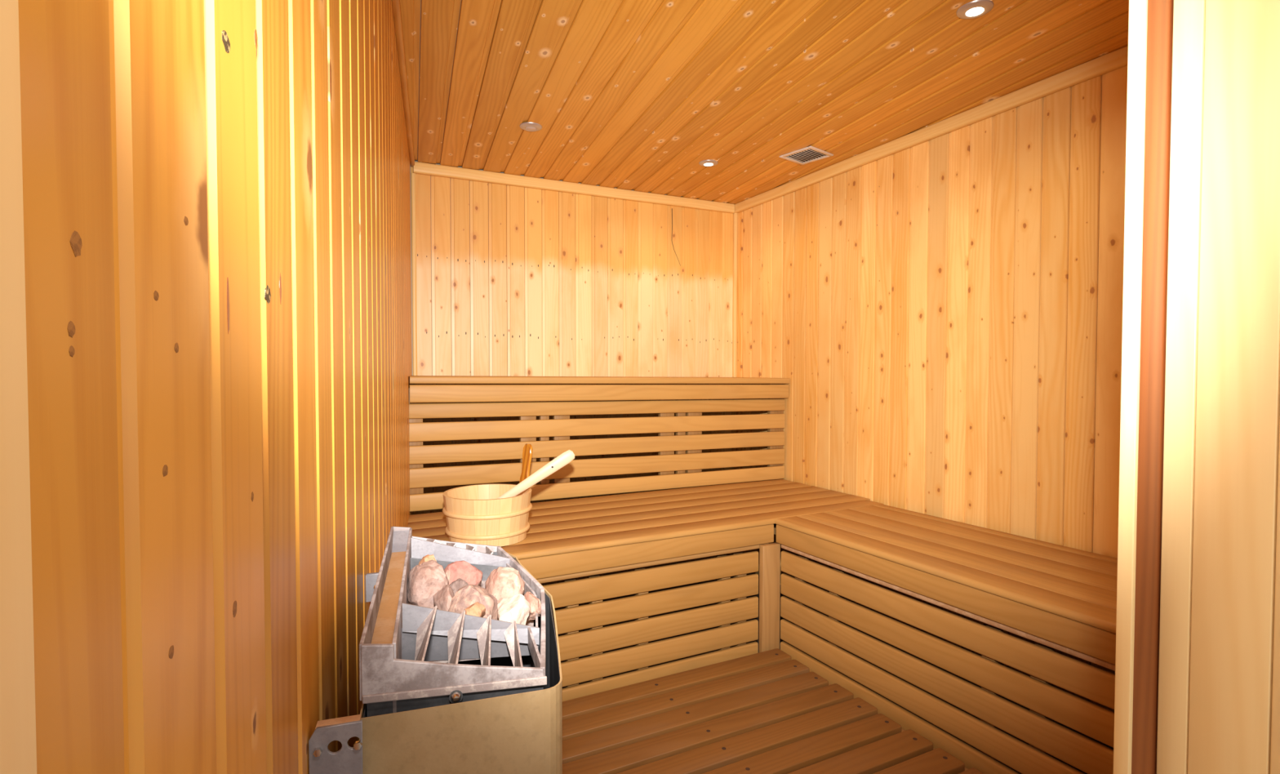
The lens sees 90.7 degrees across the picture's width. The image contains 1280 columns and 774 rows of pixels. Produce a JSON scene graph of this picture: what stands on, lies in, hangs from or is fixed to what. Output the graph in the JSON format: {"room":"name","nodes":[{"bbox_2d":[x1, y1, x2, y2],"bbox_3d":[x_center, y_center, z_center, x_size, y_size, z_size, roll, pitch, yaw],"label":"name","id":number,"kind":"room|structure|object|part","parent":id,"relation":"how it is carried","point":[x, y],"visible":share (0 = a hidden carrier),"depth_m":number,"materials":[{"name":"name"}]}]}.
{"room":"spa","nodes":[
{"label":"spa","id":0,"kind":"room"},
{"bbox_2d":[17,0,413,773],"bbox_3d":[-0.641,0.055,1.527,0.054,2.430,3.950,0,2,-18],"label":"wall","id":1,"kind":"structure","parent":0,"point":[216,193],"depth_m":0.32,"materials":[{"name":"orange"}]},
{"bbox_2d":[0,0,36,773],"bbox_3d":[-0.084,0.292,-0.081,0.088,2.040,0.514,-1,2,-26],"label":"door frame","id":2,"kind":"structure","parent":1,"relation":"in","point":[18,747],"depth_m":0.15,"materials":[{"name":"brown wood"}]},
{"bbox_2d":[391,0,414,167],"bbox_3d":[-0.698,-1.141,1.798,0.024,0.024,3.300,0,2,-18],"label":"trim","id":3,"kind":"structure","parent":1,"relation":"attached to","point":[396,5],"depth_m":2.29,"materials":[{"name":"brown wood"}]},
{"bbox_2d":[308,526,562,773],"bbox_3d":[-0.254,0.522,0.880,0.274,0.551,0.568,0,2,-18],"label":"heater","id":4,"kind":"object","parent":1,"relation":"attached to","point":[442,691],"visible":0.98,"depth_m":0.66,"materials":[{"name":"metal"}]},
{"bbox_3d":[-0.276,0.363,0.576,0.044,0.114,0.003,0,2,-18],"label":"bracket plate","id":5,"kind":"part","parent":4,"relation":"part of","materials":[{"name":"metal"}]},
{"bbox_2d":[371,551,405,643],"bbox_3d":[-0.329,0.280,0.840,0.026,0.003,0.441,0,2,-18],"label":"panel","id":6,"kind":"object","parent":4,"relation":"on","point":[384,624],"depth_m":0.81,"materials":[{"name":"brown wood"}]},
{"bbox_2d":[417,554,436,564],"bbox_3d":[-0.329,0.289,0.974,0.026,0.062,0.048,-1,2,-42],"label":"stone","id":7,"kind":"object","parent":4,"relation":"on","point":[427,557],"visible":0.16,"depth_m":0.97,"materials":[{"name":"yellow stone"}]},
{"bbox_2d":[407,560,448,608],"bbox_3d":[-0.307,0.287,0.905,0.052,0.073,0.077,-1,2,-38],"label":"stone","id":8,"kind":"object","parent":4,"relation":"on","point":[426,579],"visible":0.66,"depth_m":0.88,"materials":[{"name":"stone"}]},
{"bbox_2d":[433,584,453,610],"bbox_3d":[-0.264,0.293,0.859,0.026,0.050,0.069,-1,2,-41],"label":"stone","id":9,"kind":"object","parent":4,"relation":"on","point":[442,598],"visible":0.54,"depth_m":0.85,"materials":[{"name":"stone"}]},
{"bbox_3d":[-0.341,0.273,1.120,0.182,0.065,0.005,0,2,-18],"label":"plate","id":10,"kind":"part","parent":4,"relation":"part of","materials":[{"name":"metal"}]},
{"bbox_3d":[-0.188,0.285,0.651,0.182,0.065,0.005,0,2,-18],"label":"plate","id":11,"kind":"part","parent":4,"relation":"part of","materials":[{"name":"silver metal"}]},
{"bbox_3d":[-0.245,0.341,0.893,0.213,0.072,0.488,0,2,-18],"label":"casing","id":12,"kind":"part","parent":4,"relation":"part of","materials":[{"name":"metal"}]},
{"bbox_2d":[448,689,462,703],"bbox_3d":[-0.188,0.316,0.646,0.014,0.014,0.001,0,2,-18],"label":"screw","id":13,"kind":"object","parent":4,"relation":"in","point":[455,696],"depth_m":0.64,"materials":[{"name":"metal"}]},
{"bbox_3d":[-0.294,0.301,1.043,0.160,0.054,0.002,0,2,-18],"label":"plate","id":14,"kind":"part","parent":4,"relation":"part of","materials":[{"name":"grey metal"}]},
{"bbox_2d":[448,577,468,595],"bbox_3d":[-0.262,0.292,0.904,0.037,0.037,0.032,1,2,39],"label":"stone","id":15,"kind":"object","parent":4,"relation":"on","point":[459,583],"visible":0.3,"depth_m":0.90,"materials":[{"name":"stone"}]},
{"bbox_2d":[444,560,482,586],"bbox_3d":[-0.266,0.288,0.946,0.066,0.061,0.053,0,1,-1],"label":"stone","id":16,"kind":"object","parent":4,"relation":"on","point":[464,570],"visible":0.51,"depth_m":0.93,"materials":[{"name":"pink stone"}]},
{"bbox_3d":[-0.204,0.308,0.766,0.160,0.054,0.002,0,2,-18],"label":"plate","id":17,"kind":"part","parent":4,"relation":"part of","materials":[{"name":"silver metal"}]},
{"bbox_2d":[402,537,539,662],"bbox_3d":[-0.247,0.288,0.903,0.198,0.084,0.328,-1,2,-26],"label":"basket","id":18,"kind":"object","parent":4,"relation":"on","point":[416,620],"depth_m":0.77,"materials":[{"name":"metal"}]},
{"bbox_2d":[448,584,497,619],"bbox_3d":[-0.219,0.294,0.846,0.061,0.063,0.064,1,2,19],"label":"stone","id":19,"kind":"object","parent":4,"relation":"on","point":[468,595],"visible":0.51,"depth_m":0.83,"materials":[{"name":"stone"}]},
{"bbox_2d":[464,601,485,617],"bbox_3d":[-0.208,0.284,0.795,0.024,0.027,0.024,0,2,9],"label":"stone","id":20,"kind":"object","parent":4,"relation":"in","point":[477,609],"visible":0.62,"depth_m":0.79,"materials":[{"name":"orange stone"}]},
{"bbox_2d":[484,566,524,603],"bbox_3d":[-0.199,0.290,0.912,0.079,0.060,0.048,1,2,42],"label":"stone","id":21,"kind":"object","parent":4,"relation":"on","point":[505,582],"visible":0.59,"depth_m":0.90,"materials":[{"name":"stone"}]},
{"bbox_2d":[497,593,530,624],"bbox_3d":[-0.166,0.301,0.829,0.042,0.060,0.054,0,2,-15],"label":"stone","id":22,"kind":"object","parent":4,"relation":"on","point":[516,607],"visible":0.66,"depth_m":0.81,"materials":[{"name":"white stone"}]},
{"bbox_2d":[524,591,541,620],"bbox_3d":[-0.149,0.301,0.868,0.020,0.035,0.051,-1,2,-37],"label":"stone","id":23,"kind":"object","parent":4,"relation":"on","point":[535,602],"visible":0.73,"depth_m":0.85,"materials":[{"name":"stone"}]},
{"bbox_2d":[409,160,734,585],"bbox_3d":[-0.310,-0.005,3.849,2.116,2.430,0.055,-1,2,-25],"label":"wall","id":24,"kind":"structure","parent":0,"point":[512,281],"depth_m":3.75,"materials":[{"name":"beige wood"}]},
{"bbox_2d":[411,173,417,384],"bbox_3d":[-1.205,-0.287,3.384,0.022,1.695,0.016,-1,2,-25],"label":"trim","id":25,"kind":"structure","parent":24,"relation":"attached to","point":[413,175],"depth_m":3.37,"materials":[{"name":"brown wood"}]},
{"bbox_2d":[413,161,734,213],"bbox_3d":[-0.291,-1.175,3.781,2.012,0.058,0.031,-1,2,-25],"label":"trim","id":26,"kind":"structure","parent":24,"relation":"attached to","point":[421,168],"depth_m":3.70,"materials":[{"name":"brown wood"}]},
{"bbox_2d":[732,213,737,467],"bbox_3d":[0.636,-0.309,4.241,0.024,1.697,0.024,-1,2,-25],"label":"trim","id":27,"kind":"structure","parent":24,"relation":"attached to","point":[735,215],"depth_m":4.22,"materials":[{"name":"brown wood"}]},
{"bbox_2d":[400,0,1128,204],"bbox_3d":[0.367,-1.190,2.008,2.756,0.064,3.856,-1,2,-26],"label":"ceiling","id":28,"kind":"structure","parent":0,"point":[628,95],"depth_m":2.37,"materials":[{"name":"beige wood"}]},
{"bbox_2d":[519,122,542,131],"bbox_3d":[-0.495,-1.177,2.870,0.102,0.016,0.102,-1,2,-26],"label":"recessed light","id":29,"kind":"object","parent":28,"relation":"in","point":[528,126],"visible":1,"depth_m":2.85,"materials":[{"name":"grey"}]},
{"bbox_2d":[698,160,718,167],"bbox_3d":[0.365,-1.189,3.371,0.102,0.016,0.102,-1,2,-26],"label":"recessed light","id":30,"kind":"object","parent":28,"relation":"in","point":[707,163],"visible":1,"depth_m":3.35,"materials":[{"name":"grey"}]},
{"bbox_2d":[779,146,833,164],"bbox_3d":[0.853,-1.185,3.244,0.194,0.009,0.194,-1,2,-39],"label":"ceiling vent","id":31,"kind":"object","parent":28,"relation":"in","point":[808,154],"visible":1,"depth_m":3.24,"materials":[{"name":"silver metal"}]},
{"bbox_3d":[0.798,-1.187,3.311,0.194,0.009,0.020,-1,2,-39],"label":"frame","id":32,"kind":"part","parent":31,"relation":"part of","materials":[{"name":"silver metal"}]},
{"bbox_3d":[0.786,-1.184,3.189,0.020,0.009,0.154,-1,2,-39],"label":"frame","id":33,"kind":"part","parent":31,"relation":"part of","materials":[{"name":"silver metal"}]},
{"bbox_3d":[0.920,-1.186,3.300,0.020,0.009,0.154,-1,2,-39],"label":"frame","id":34,"kind":"part","parent":31,"relation":"part of","materials":[{"name":"silver metal"}]},
{"bbox_3d":[0.908,-1.183,3.177,0.194,0.009,0.020,-1,2,-39],"label":"frame","id":35,"kind":"part","parent":31,"relation":"part of","materials":[{"name":"silver metal"}]},
{"bbox_2d":[955,0,994,19],"bbox_3d":[1.024,-1.152,1.936,0.102,0.016,0.102,-1,2,-26],"label":"recessed light","id":36,"kind":"object","parent":28,"relation":"in","point":[978,8],"visible":1,"depth_m":1.92,"materials":[{"name":"grey"}]},
{"bbox_2d":[554,572,1113,773],"bbox_3d":[0.326,1.282,2.053,2.668,0.050,3.856,-1,2,-26],"label":"floor","id":37,"kind":"structure","parent":0,"point":[781,594],"depth_m":2.98,"materials":[{"name":"brown wood"}]},
{"bbox_2d":[407,479,883,701],"bbox_3d":[0.048,0.903,2.957,2.244,0.661,0.873,-1,2,-26],"label":"bench","id":38,"kind":"object","parent":37,"relation":"on","point":[580,537],"visible":0.5,"depth_m":2.60,"materials":[{"name":"brown wood"}]},
{"bbox_2d":[442,443,533,546],"bbox_3d":[-0.588,0.409,2.446,0.338,0.350,0.338,0,1,0],"label":"pail","id":39,"kind":"object","parent":38,"relation":"on","point":[474,513],"visible":0.97,"depth_m":2.33,"materials":[{"name":"brown wood"}]},
{"bbox_2d":[497,449,574,498],"bbox_3d":[-0.496,0.399,2.441,0.486,0.306,0.093,0,1,-3],"label":"ladle","id":40,"kind":"object","parent":39,"relation":"in","point":[567,456],"visible":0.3,"depth_m":2.45,"materials":[{"name":"brown wood"}]},
{"bbox_2d":[408,375,790,511],"bbox_3d":[-0.212,0.245,3.552,2.173,0.622,0.574,-1,2,-26],"label":"bench backrest","id":41,"kind":"object","parent":38,"relation":"on","point":[688,461],"visible":0.88,"depth_m":3.27,"materials":[{"name":"brown wood"}]},
{"bbox_3d":[0.567,0.962,2.770,0.093,0.551,0.030,-1,2,-26],"label":"corner post","id":42,"kind":"part","parent":38,"relation":"part of","materials":[{"name":"brown wood"}]},
{"bbox_2d":[562,648,984,773],"bbox_3d":[0.250,1.198,1.546,1.768,0.077,1.859,-1,2,-26],"label":"duckboard","id":43,"kind":"object","parent":37,"relation":"on","point":[766,712],"visible":0.88,"depth_m":2.11,"materials":[{"name":"brown wood"}]},
{"bbox_2d":[775,503,1117,773],"bbox_3d":[1.320,0.926,2.132,0.664,0.661,1.832,-1,2,-28],"label":"bench","id":44,"kind":"object","parent":37,"relation":"on","point":[1060,597],"visible":0.82,"depth_m":2.09,"materials":[{"name":"brown wood"}]},
{"bbox_2d":[734,65,1127,711],"bbox_3d":[1.459,0.027,2.689,0.054,2.430,3.610,-1,2,-27],"label":"wall","id":45,"kind":"structure","parent":0,"point":[942,315],"depth_m":2.73,"materials":[{"name":"beige wood"}]},
{"bbox_2d":[733,45,1128,213],"bbox_3d":[1.378,-1.147,2.729,0.033,0.058,3.350,-1,2,-27],"label":"trim","id":46,"kind":"structure","parent":45,"relation":"attached to","point":[1116,60],"depth_m":2.71,"materials":[{"name":"brown wood"}]},
{"bbox_3d":[0.930,0.083,0.785,2.595,2.416,0.089,-1,2,-26],"label":"wall","id":47,"kind":"structure","parent":0,"visible":0},
{"bbox_2d":[1113,0,1279,773],"bbox_3d":[0.550,0.277,0.510,0.067,2.040,0.267,-1,2,-26],"label":"door","id":48,"kind":"structure","parent":47,"relation":"in","point":[1197,656],"depth_m":0.59,"materials":[{"name":"brown wood"}]}
]}

